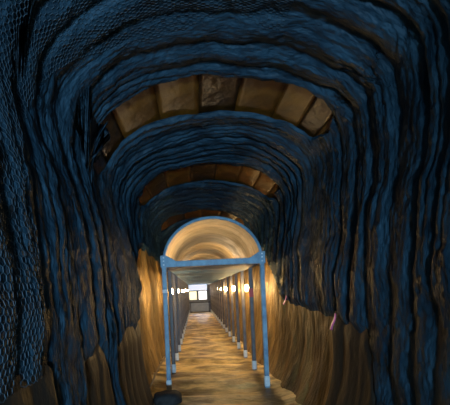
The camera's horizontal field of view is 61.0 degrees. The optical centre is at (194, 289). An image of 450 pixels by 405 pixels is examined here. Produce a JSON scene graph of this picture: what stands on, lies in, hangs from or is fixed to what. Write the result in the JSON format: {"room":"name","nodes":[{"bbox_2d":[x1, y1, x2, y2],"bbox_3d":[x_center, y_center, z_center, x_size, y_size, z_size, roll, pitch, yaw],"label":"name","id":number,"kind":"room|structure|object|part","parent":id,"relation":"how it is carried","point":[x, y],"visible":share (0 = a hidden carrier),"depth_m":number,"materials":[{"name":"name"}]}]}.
{"room":"underground passage","nodes":[
{"label":"underground passage","id":0,"kind":"room"},
{"bbox_2d":[137,248,173,392],"bbox_3d":[-0.940,0.028,10.350,0.518,3.226,34.700,-3,0,0],"label":"wall","id":1,"kind":"structure","parent":0,"point":[151,321],"depth_m":7.90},
{"bbox_2d":[2,324,153,404],"bbox_3d":[-0.703,0.992,3.048,0.218,1.219,4.896,-3,0,0],"label":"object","id":2,"kind":"structure","parent":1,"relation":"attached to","point":[134,384],"depth_m":3.16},
{"bbox_2d":[189,284,210,311],"bbox_3d":[0.282,-0.413,27.600,3.000,4.000,0.120,-3,0,0],"label":"wall","id":3,"kind":"structure","parent":0,"point":[208,285],"depth_m":27.54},
{"bbox_2d":[189,291,196,299],"bbox_3d":[-0.142,0.407,27.600,0.520,0.600,0.030,-3,0,0],"label":"window","id":4,"kind":"structure","parent":3,"relation":"in","point":[193,295],"depth_m":27.59,"materials":[{"name":"beige glass"}]},
{"bbox_2d":[189,284,206,290],"bbox_3d":[0.190,-0.229,27.484,1.400,0.560,0.112,-3,0,0],"label":"light panel","id":5,"kind":"object","parent":3,"relation":"attached to","point":[202,287],"visible":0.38,"depth_m":27.43,"materials":[{"name":"white"}]},
{"bbox_2d":[199,291,206,298],"bbox_3d":[0.562,0.376,27.600,0.570,0.600,0.030,-3,0,0],"label":"window","id":6,"kind":"structure","parent":3,"relation":"in","point":[202,294],"depth_m":27.59,"materials":[{"name":"white glass"}]},
{"bbox_2d":[151,311,300,404],"bbox_3d":[0.366,1.512,10.350,3.200,0.290,34.700,-3,0,0],"label":"floor","id":7,"kind":"structure","parent":0,"point":[211,369],"depth_m":7.14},
{"bbox_2d":[154,390,181,404],"bbox_3d":[-0.395,1.563,5.511,0.416,0.198,0.444,-3,0,0],"label":"sandbag","id":8,"kind":"object","parent":7,"relation":"on","point":[166,397],"visible":1,"depth_m":5.36,"materials":[{"name":"black fabric"}]},
{"bbox_2d":[189,301,209,311],"bbox_3d":[0.353,1.218,27.150,1.500,0.735,0.090,-3,0,0],"label":"barrier","id":9,"kind":"object","parent":7,"relation":"on","point":[194,306],"visible":0.91,"depth_m":27.13,"materials":[{"name":"grey plastic"}]},
{"bbox_2d":[187,283,212,313],"bbox_3d":[0.316,0.234,24.291,1.670,2.845,0.106,-3,0,0],"label":"frame","id":10,"kind":"object","parent":7,"relation":"on","point":[211,283],"visible":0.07,"depth_m":24.26,"materials":[{"name":"metal"}]},
{"bbox_2d":[188,284,211,313],"bbox_3d":[0.316,0.234,25.591,1.670,2.845,0.106,-3,0,0],"label":"frame","id":11,"kind":"object","parent":7,"relation":"on","point":[210,284],"visible":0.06,"depth_m":25.56,"materials":[{"name":"metal"}]},
{"bbox_2d":[187,283,213,315],"bbox_3d":[0.316,0.234,22.991,1.670,2.845,0.106,-3,0,0],"label":"frame","id":12,"kind":"object","parent":7,"relation":"on","point":[212,283],"visible":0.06,"depth_m":22.96,"materials":[{"name":"metal"}]},
{"bbox_3d":[1.114,0.527,23.000,0.072,2.190,0.072,-2,0,0],"label":"post","id":13,"kind":"part","parent":12,"relation":"part of","materials":[{"name":"metal"}]},
{"bbox_2d":[186,283,215,317],"bbox_3d":[0.316,0.234,21.691,1.670,2.845,0.106,-3,0,0],"label":"frame","id":14,"kind":"object","parent":7,"relation":"on","point":[186,283],"visible":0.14,"depth_m":21.66,"materials":[{"name":"metal"}]},
{"bbox_3d":[1.114,0.527,21.700,0.072,2.190,0.072,-2,0,0],"label":"post","id":15,"kind":"part","parent":14,"relation":"part of","materials":[{"name":"metal"}]},
{"bbox_2d":[186,282,216,318],"bbox_3d":[0.316,0.234,20.391,1.670,2.845,0.106,-3,0,0],"label":"frame","id":16,"kind":"object","parent":7,"relation":"on","point":[214,282],"visible":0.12,"depth_m":20.37,"materials":[{"name":"metal"}]},
{"bbox_3d":[1.114,0.527,20.400,0.072,2.190,0.072,-2,0,0],"label":"post","id":17,"kind":"part","parent":16,"relation":"part of","materials":[{"name":"metal"}]},
{"bbox_2d":[185,281,218,321],"bbox_3d":[0.316,0.234,19.091,1.670,2.845,0.106,-3,0,0],"label":"frame","id":18,"kind":"object","parent":7,"relation":"on","point":[216,281],"visible":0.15,"depth_m":19.06,"materials":[{"name":"metal"}]},
{"bbox_3d":[1.114,0.527,19.100,0.072,2.190,0.072,-2,0,0],"label":"post","id":19,"kind":"part","parent":18,"relation":"part of","materials":[{"name":"metal"}]},
{"bbox_2d":[184,281,220,324],"bbox_3d":[0.316,0.234,17.791,1.670,2.845,0.106,-3,0,0],"label":"frame","id":20,"kind":"object","parent":7,"relation":"on","point":[217,281],"visible":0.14,"depth_m":17.76,"materials":[{"name":"metal"}]},
{"bbox_3d":[1.114,0.527,17.800,0.072,2.190,0.072,-2,0,0],"label":"post","id":21,"kind":"part","parent":20,"relation":"part of","materials":[{"name":"metal"}]},
{"bbox_2d":[182,279,224,330],"bbox_3d":[0.316,0.234,15.191,1.670,2.845,0.106,-3,0,0],"label":"frame","id":22,"kind":"object","parent":7,"relation":"on","point":[221,279],"visible":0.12,"depth_m":15.16,"materials":[{"name":"metal"}]},
{"bbox_3d":[-0.455,0.595,15.200,0.072,2.190,0.072,-2,0,0],"label":"post","id":23,"kind":"part","parent":22,"relation":"part of","materials":[{"name":"metal"}]},
{"bbox_3d":[1.114,0.527,15.200,0.072,2.190,0.072,-2,0,0],"label":"post","id":24,"kind":"part","parent":22,"relation":"part of","materials":[{"name":"metal"}]},
{"bbox_2d":[184,280,222,326],"bbox_3d":[0.316,0.234,16.491,1.670,2.845,0.106,-3,0,0],"label":"frame","id":25,"kind":"object","parent":7,"relation":"on","point":[221,322],"visible":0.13,"depth_m":16.46,"materials":[{"name":"metal"}]},
{"bbox_3d":[-0.455,0.595,16.500,0.072,2.190,0.072,-2,0,0],"label":"post","id":26,"kind":"part","parent":25,"relation":"part of","materials":[{"name":"metal"}]},
{"bbox_3d":[1.114,0.527,16.500,0.072,2.190,0.072,-2,0,0],"label":"post","id":27,"kind":"part","parent":25,"relation":"part of","materials":[{"name":"metal"}]},
{"bbox_2d":[181,278,227,333],"bbox_3d":[0.316,0.234,13.891,1.670,2.845,0.106,-3,0,0],"label":"frame","id":28,"kind":"object","parent":7,"relation":"on","point":[224,282],"visible":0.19,"depth_m":13.87,"materials":[{"name":"metal"}]},
{"bbox_3d":[-0.455,0.595,13.900,0.072,2.190,0.072,-2,0,0],"label":"post","id":29,"kind":"part","parent":28,"relation":"part of","materials":[{"name":"metal"}]},
{"bbox_3d":[1.114,0.527,13.900,0.072,2.190,0.072,-2,0,0],"label":"post","id":30,"kind":"part","parent":28,"relation":"part of","materials":[{"name":"metal"}]},
{"bbox_2d":[180,277,230,338],"bbox_3d":[0.316,0.234,12.591,1.670,2.845,0.106,-3,0,0],"label":"frame","id":31,"kind":"object","parent":7,"relation":"on","point":[227,278],"visible":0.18,"depth_m":12.56,"materials":[{"name":"metal"}]},
{"bbox_3d":[-0.455,0.595,12.600,0.072,2.190,0.072,-2,0,0],"label":"post","id":32,"kind":"part","parent":31,"relation":"part of","materials":[{"name":"metal"}]},
{"bbox_3d":[1.114,0.527,12.600,0.072,2.190,0.072,-2,0,0],"label":"post","id":33,"kind":"part","parent":31,"relation":"part of","materials":[{"name":"metal"}]},
{"bbox_2d":[178,275,235,344],"bbox_3d":[0.316,0.234,11.291,1.670,2.845,0.106,-3,0,0],"label":"frame","id":34,"kind":"object","parent":7,"relation":"on","point":[231,279],"visible":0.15,"depth_m":11.26,"materials":[{"name":"metal"}]},
{"bbox_3d":[-0.455,0.595,11.300,0.072,2.190,0.072,-2,0,0],"label":"post","id":35,"kind":"part","parent":34,"relation":"part of","materials":[{"name":"metal"}]},
{"bbox_3d":[1.114,0.527,11.300,0.072,2.190,0.072,-2,0,0],"label":"post","id":36,"kind":"part","parent":34,"relation":"part of","materials":[{"name":"metal"}]},
{"bbox_2d":[175,273,240,351],"bbox_3d":[0.316,0.234,9.991,1.670,2.845,0.106,-3,0,0],"label":"frame","id":37,"kind":"object","parent":7,"relation":"on","point":[235,275],"visible":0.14,"depth_m":9.96,"materials":[{"name":"metal"}]},
{"bbox_3d":[-0.455,0.595,10.000,0.072,2.190,0.072,-2,0,0],"label":"post","id":38,"kind":"part","parent":37,"relation":"part of","materials":[{"name":"metal"}]},
{"bbox_3d":[1.114,0.527,10.000,0.072,2.190,0.072,-2,0,0],"label":"post","id":39,"kind":"part","parent":37,"relation":"part of","materials":[{"name":"metal"}]},
{"bbox_2d":[171,271,247,360],"bbox_3d":[0.316,0.234,8.691,1.670,2.845,0.106,-3,0,0],"label":"frame","id":40,"kind":"object","parent":7,"relation":"on","point":[245,354],"visible":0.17,"depth_m":8.66,"materials":[{"name":"metal"}]},
{"bbox_3d":[-0.455,0.595,8.700,0.072,2.190,0.072,-2,0,0],"label":"post","id":41,"kind":"part","parent":40,"relation":"part of","materials":[{"name":"metal"}]},
{"bbox_3d":[1.114,0.527,8.700,0.072,2.190,0.072,-2,0,0],"label":"post","id":42,"kind":"part","parent":40,"relation":"part of","materials":[{"name":"metal"}]},
{"bbox_2d":[167,264,256,373],"bbox_3d":[0.316,0.234,7.391,1.670,2.845,0.106,-3,0,0],"label":"frame","id":43,"kind":"object","parent":7,"relation":"on","point":[250,277],"visible":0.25,"depth_m":7.36,"materials":[{"name":"metal"}]},
{"bbox_2d":[149,345,170,387],"bbox_3d":[-0.615,1.304,6.181,0.049,0.473,2.380,-2,0,7],"label":"rope","id":44,"kind":"object","parent":43,"relation":"attached to","point":[170,345],"visible":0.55,"depth_m":6.19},
{"bbox_3d":[-0.455,0.595,7.400,0.072,2.190,0.072,-2,0,0],"label":"post","id":45,"kind":"part","parent":43,"relation":"part of","materials":[{"name":"metal"}]},
{"bbox_2d":[167,264,257,284],"bbox_3d":[0.289,-0.382,16.625,1.490,0.019,20.950,-3,0,0],"label":"sheet","id":46,"kind":"object","parent":43,"relation":"attached to","point":[204,274],"visible":1,"depth_m":8.21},
{"bbox_3d":[1.114,0.527,7.400,0.072,2.190,0.072,-2,0,0],"label":"post","id":47,"kind":"part","parent":43,"relation":"part of","materials":[{"name":"metal"}]},
{"bbox_2d":[160,216,269,389],"bbox_3d":[0.316,0.234,6.091,1.670,2.845,0.106,-3,0,0],"label":"frame","id":48,"kind":"object","parent":7,"relation":"on","point":[259,257],"visible":0.93,"depth_m":6.06,"materials":[{"name":"paint"}]},
{"bbox_3d":[-0.455,0.595,6.100,0.072,2.190,0.072,-2,0,0],"label":"post","id":49,"kind":"part","parent":48,"relation":"part of","materials":[{"name":"metal"}]},
{"bbox_3d":[-0.430,-0.457,6.059,0.240,0.190,0.008,-2,0,0],"label":"corner plate","id":50,"kind":"part","parent":48,"relation":"part of","materials":[{"name":"paint"}]},
{"bbox_2d":[166,219,258,260],"bbox_3d":[0.270,-0.819,16.660,1.526,0.673,21.080,-3,0,0],"label":"sheet","id":51,"kind":"object","parent":48,"relation":"attached to","point":[207,239],"visible":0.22,"depth_m":7.29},
{"bbox_3d":[0.998,-0.519,6.059,0.240,0.190,0.008,-2,0,0],"label":"corner plate","id":52,"kind":"part","parent":48,"relation":"part of","materials":[{"name":"paint"}]},
{"bbox_3d":[1.114,0.527,6.100,0.072,2.190,0.072,-2,0,0],"label":"post","id":53,"kind":"part","parent":48,"relation":"part of","materials":[{"name":"metal"}]},
{"bbox_2d":[217,256,369,404],"bbox_3d":[1.511,-0.079,10.350,0.582,3.226,34.701,-3,0,0],"label":"wall","id":54,"kind":"structure","parent":0,"point":[300,340],"depth_m":6.09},
{"bbox_2d":[267,184,279,197],"bbox_3d":[1.500,-1.710,6.950,0.195,0.316,1.301,-3,0,0],"label":"board","id":55,"kind":"object","parent":54,"relation":"attached to","point":[276,187],"visible":0.23,"depth_m":6.96,"materials":[{"name":"brown wood"}]},
{"bbox_2d":[325,311,376,404],"bbox_3d":[1.397,0.862,3.197,0.315,1.295,1.797,-3,0,0],"label":"tarpaulin","id":56,"kind":"object","parent":54,"relation":"attached to","point":[352,379],"visible":0.97,"depth_m":3.60,"materials":[{"name":"brown fabric"}]},
{"bbox_3d":[0.217,-1.909,10.350,2.981,0.844,34.700,-2,0,0],"label":"ceiling","id":57,"kind":"structure","parent":0,"visible":0},
{"bbox_2d":[158,218,196,267],"bbox_3d":[0.238,-1.470,19.112,2.697,1.414,16.980,-3,0,0],"label":"lining","id":58,"kind":"object","parent":57,"relation":"attached to","point":[164,236],"visible":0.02,"depth_m":11.46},
{"bbox_2d":[184,210,201,219],"bbox_3d":[-0.056,-2.164,10.750,0.522,0.081,1.401,-3,0,0],"label":"board","id":59,"kind":"object","parent":58,"relation":"attached to","point":[194,214],"visible":0.66,"depth_m":10.85,"materials":[{"name":"brown wood"}]},
{"bbox_2d":[139,180,279,279],"bbox_3d":[0.260,-1.077,8.824,2.698,2.218,4.003,-3,0,0],"label":"lining","id":60,"kind":"object","parent":57,"relation":"attached to","point":[260,213],"visible":0.95,"depth_m":8.18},
{"bbox_2d":[138,186,150,204],"bbox_3d":[-0.963,-1.746,6.950,0.200,0.220,1.301,-3,0,0],"label":"board","id":61,"kind":"object","parent":60,"relation":"attached to","point":[145,197],"visible":0.41,"depth_m":7.15,"materials":[{"name":"brown wood"}]},
{"bbox_2d":[146,172,167,197],"bbox_3d":[-0.712,-1.946,6.950,0.354,0.241,1.305,-3,0,1],"label":"board","id":62,"kind":"object","parent":60,"relation":"attached to","point":[158,184],"visible":0.68,"depth_m":7.02,"materials":[{"name":"brown wood"}]},
{"bbox_2d":[161,220,168,230],"bbox_3d":[-0.923,-1.762,10.750,0.326,0.348,1.400,-3,0,0],"label":"board","id":63,"kind":"object","parent":60,"relation":"attached to","point":[165,225],"visible":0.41,"depth_m":10.83,"materials":[{"name":"brown wood"}]},
{"bbox_2d":[167,214,184,225],"bbox_3d":[-0.544,-2.028,10.750,0.477,0.213,1.403,-3,0,0],"label":"board","id":64,"kind":"object","parent":60,"relation":"attached to","point":[173,219],"visible":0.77,"depth_m":10.77,"materials":[{"name":"brown wood"}]},
{"bbox_2d":[164,166,190,186],"bbox_3d":[-0.315,-2.109,6.950,0.471,0.138,1.300,-3,0,0],"label":"board","id":65,"kind":"object","parent":60,"relation":"attached to","point":[183,175],"visible":0.73,"depth_m":7.01,"materials":[{"name":"brown wood"}]},
{"bbox_2d":[202,210,220,216],"bbox_3d":[0.466,-2.185,10.750,0.522,0.095,1.400,-3,0,0],"label":"board","id":66,"kind":"object","parent":60,"relation":"attached to","point":[205,213],"visible":0.53,"depth_m":10.72,"materials":[{"name":"brown wood"}]},
{"bbox_2d":[220,211,237,220],"bbox_3d":[0.966,-2.090,10.750,0.472,0.243,1.404,-3,0,0],"label":"board","id":67,"kind":"object","parent":60,"relation":"attached to","point":[223,214],"visible":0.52,"depth_m":10.67,"materials":[{"name":"brown wood"}]},
{"bbox_2d":[253,172,275,195],"bbox_3d":[1.279,-1.950,6.950,0.275,0.230,1.302,-3,0,0],"label":"board","id":68,"kind":"object","parent":60,"relation":"attached to","point":[264,184],"visible":0.73,"depth_m":6.97,"materials":[{"name":"brown wood"}]},
{"bbox_2d":[99,110,339,331],"bbox_3d":[0.257,-0.826,5.533,2.829,2.697,2.986,-3,0,0],"label":"lining","id":69,"kind":"object","parent":57,"relation":"attached to","point":[305,168],"visible":0.99,"depth_m":5.05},
{"bbox_2d":[112,86,160,137],"bbox_3d":[-0.645,-1.975,4.170,0.458,0.262,1.100,-3,0,0],"label":"board","id":70,"kind":"object","parent":69,"relation":"attached to","point":[141,110],"visible":0.66,"depth_m":4.20,"materials":[{"name":"brown wood"}]},
{"bbox_2d":[190,163,216,181],"bbox_3d":[0.150,-2.188,6.950,0.464,0.041,1.300,-3,0,0],"label":"board","id":71,"kind":"object","parent":69,"relation":"attached to","point":[201,171],"visible":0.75,"depth_m":7.00,"materials":[{"name":"brown wood"}]},
{"bbox_2d":[214,164,242,182],"bbox_3d":[0.604,-2.176,6.950,0.441,0.124,1.301,-3,0,0],"label":"board","id":72,"kind":"object","parent":69,"relation":"attached to","point":[224,172],"visible":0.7,"depth_m":7.02,"materials":[{"name":"brown wood"}]},
{"bbox_2d":[236,166,260,187],"bbox_3d":[0.986,-2.099,6.950,0.324,0.157,1.300,-3,0,0],"label":"board","id":73,"kind":"object","parent":69,"relation":"attached to","point":[248,176],"visible":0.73,"depth_m":6.98,"materials":[{"name":"brown wood"}]},
{"bbox_2d":[271,84,315,126],"bbox_3d":[1.090,-2.056,4.170,0.313,0.180,1.101,-3,0,0],"label":"board","id":74,"kind":"object","parent":69,"relation":"attached to","point":[294,102],"visible":0.69,"depth_m":4.18,"materials":[{"name":"brown wood"}]},
{"bbox_2d":[315,115,332,136],"bbox_3d":[1.504,-1.731,4.170,0.148,0.224,1.103,-3,0,-1],"label":"board","id":75,"kind":"object","parent":69,"relation":"attached to","point":[326,127],"visible":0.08,"depth_m":4.20,"materials":[{"name":"brown wood"}]},
{"bbox_2d":[0,0,449,404],"bbox_3d":[0.283,-0.330,1.531,2.681,3.688,5.461,-3,0,0],"label":"lining","id":76,"kind":"object","parent":57,"relation":"attached to","point":[381,68],"visible":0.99,"depth_m":2.81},
{"bbox_2d":[101,111,124,160],"bbox_3d":[-0.972,-1.721,4.170,0.244,0.293,1.101,-3,0,0],"label":"board","id":77,"kind":"object","parent":76,"relation":"attached to","point":[117,137],"visible":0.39,"depth_m":4.36,"materials":[{"name":"brown wood"}]},
{"bbox_2d":[0,0,293,402],"bbox_3d":[-0.146,-0.856,2.249,1.847,2.583,1.660,-3,0,0],"label":"netting","id":78,"kind":"object","parent":76,"relation":"attached to","point":[225,8],"visible":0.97,"depth_m":2.12,"materials":[{"name":"blue fabric"}]},
{"bbox_2d":[154,75,198,119],"bbox_3d":[-0.192,-2.140,4.170,0.468,0.139,1.102,-3,0,0],"label":"board","id":79,"kind":"object","parent":76,"relation":"attached to","point":[180,96],"visible":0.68,"depth_m":4.19,"materials":[{"name":"brown wood"}]},
{"bbox_2d":[199,74,240,112],"bbox_3d":[0.260,-2.194,4.170,0.436,0.038,1.100,-2,1,0],"label":"board","id":80,"kind":"object","parent":76,"relation":"attached to","point":[216,93],"visible":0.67,"depth_m":4.20,"materials":[{"name":"brown wood"}]},
{"bbox_2d":[234,78,285,116],"bbox_3d":[0.709,-2.159,4.170,0.458,0.126,1.101,-3,0,0],"label":"board","id":81,"kind":"object","parent":76,"relation":"attached to","point":[255,96],"visible":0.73,"depth_m":4.21,"materials":[{"name":"brown wood"}]},
{"bbox_2d":[297,97,332,136],"bbox_3d":[1.341,-1.909,4.170,0.214,0.203,1.103,-3,0,1],"label":"board","id":82,"kind":"object","parent":76,"relation":"attached to","point":[318,114],"visible":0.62,"depth_m":4.19,"materials":[{"name":"brown wood"}]},
{"bbox_2d":[330,313,335,329],"bbox_3d":[1.356,0.311,3.742,0.045,0.160,0.068,-3,0,0],"label":"ribbon","id":83,"kind":"object","parent":76,"relation":"hanging from","point":[333,321],"visible":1,"depth_m":3.74,"materials":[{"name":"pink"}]}
]}

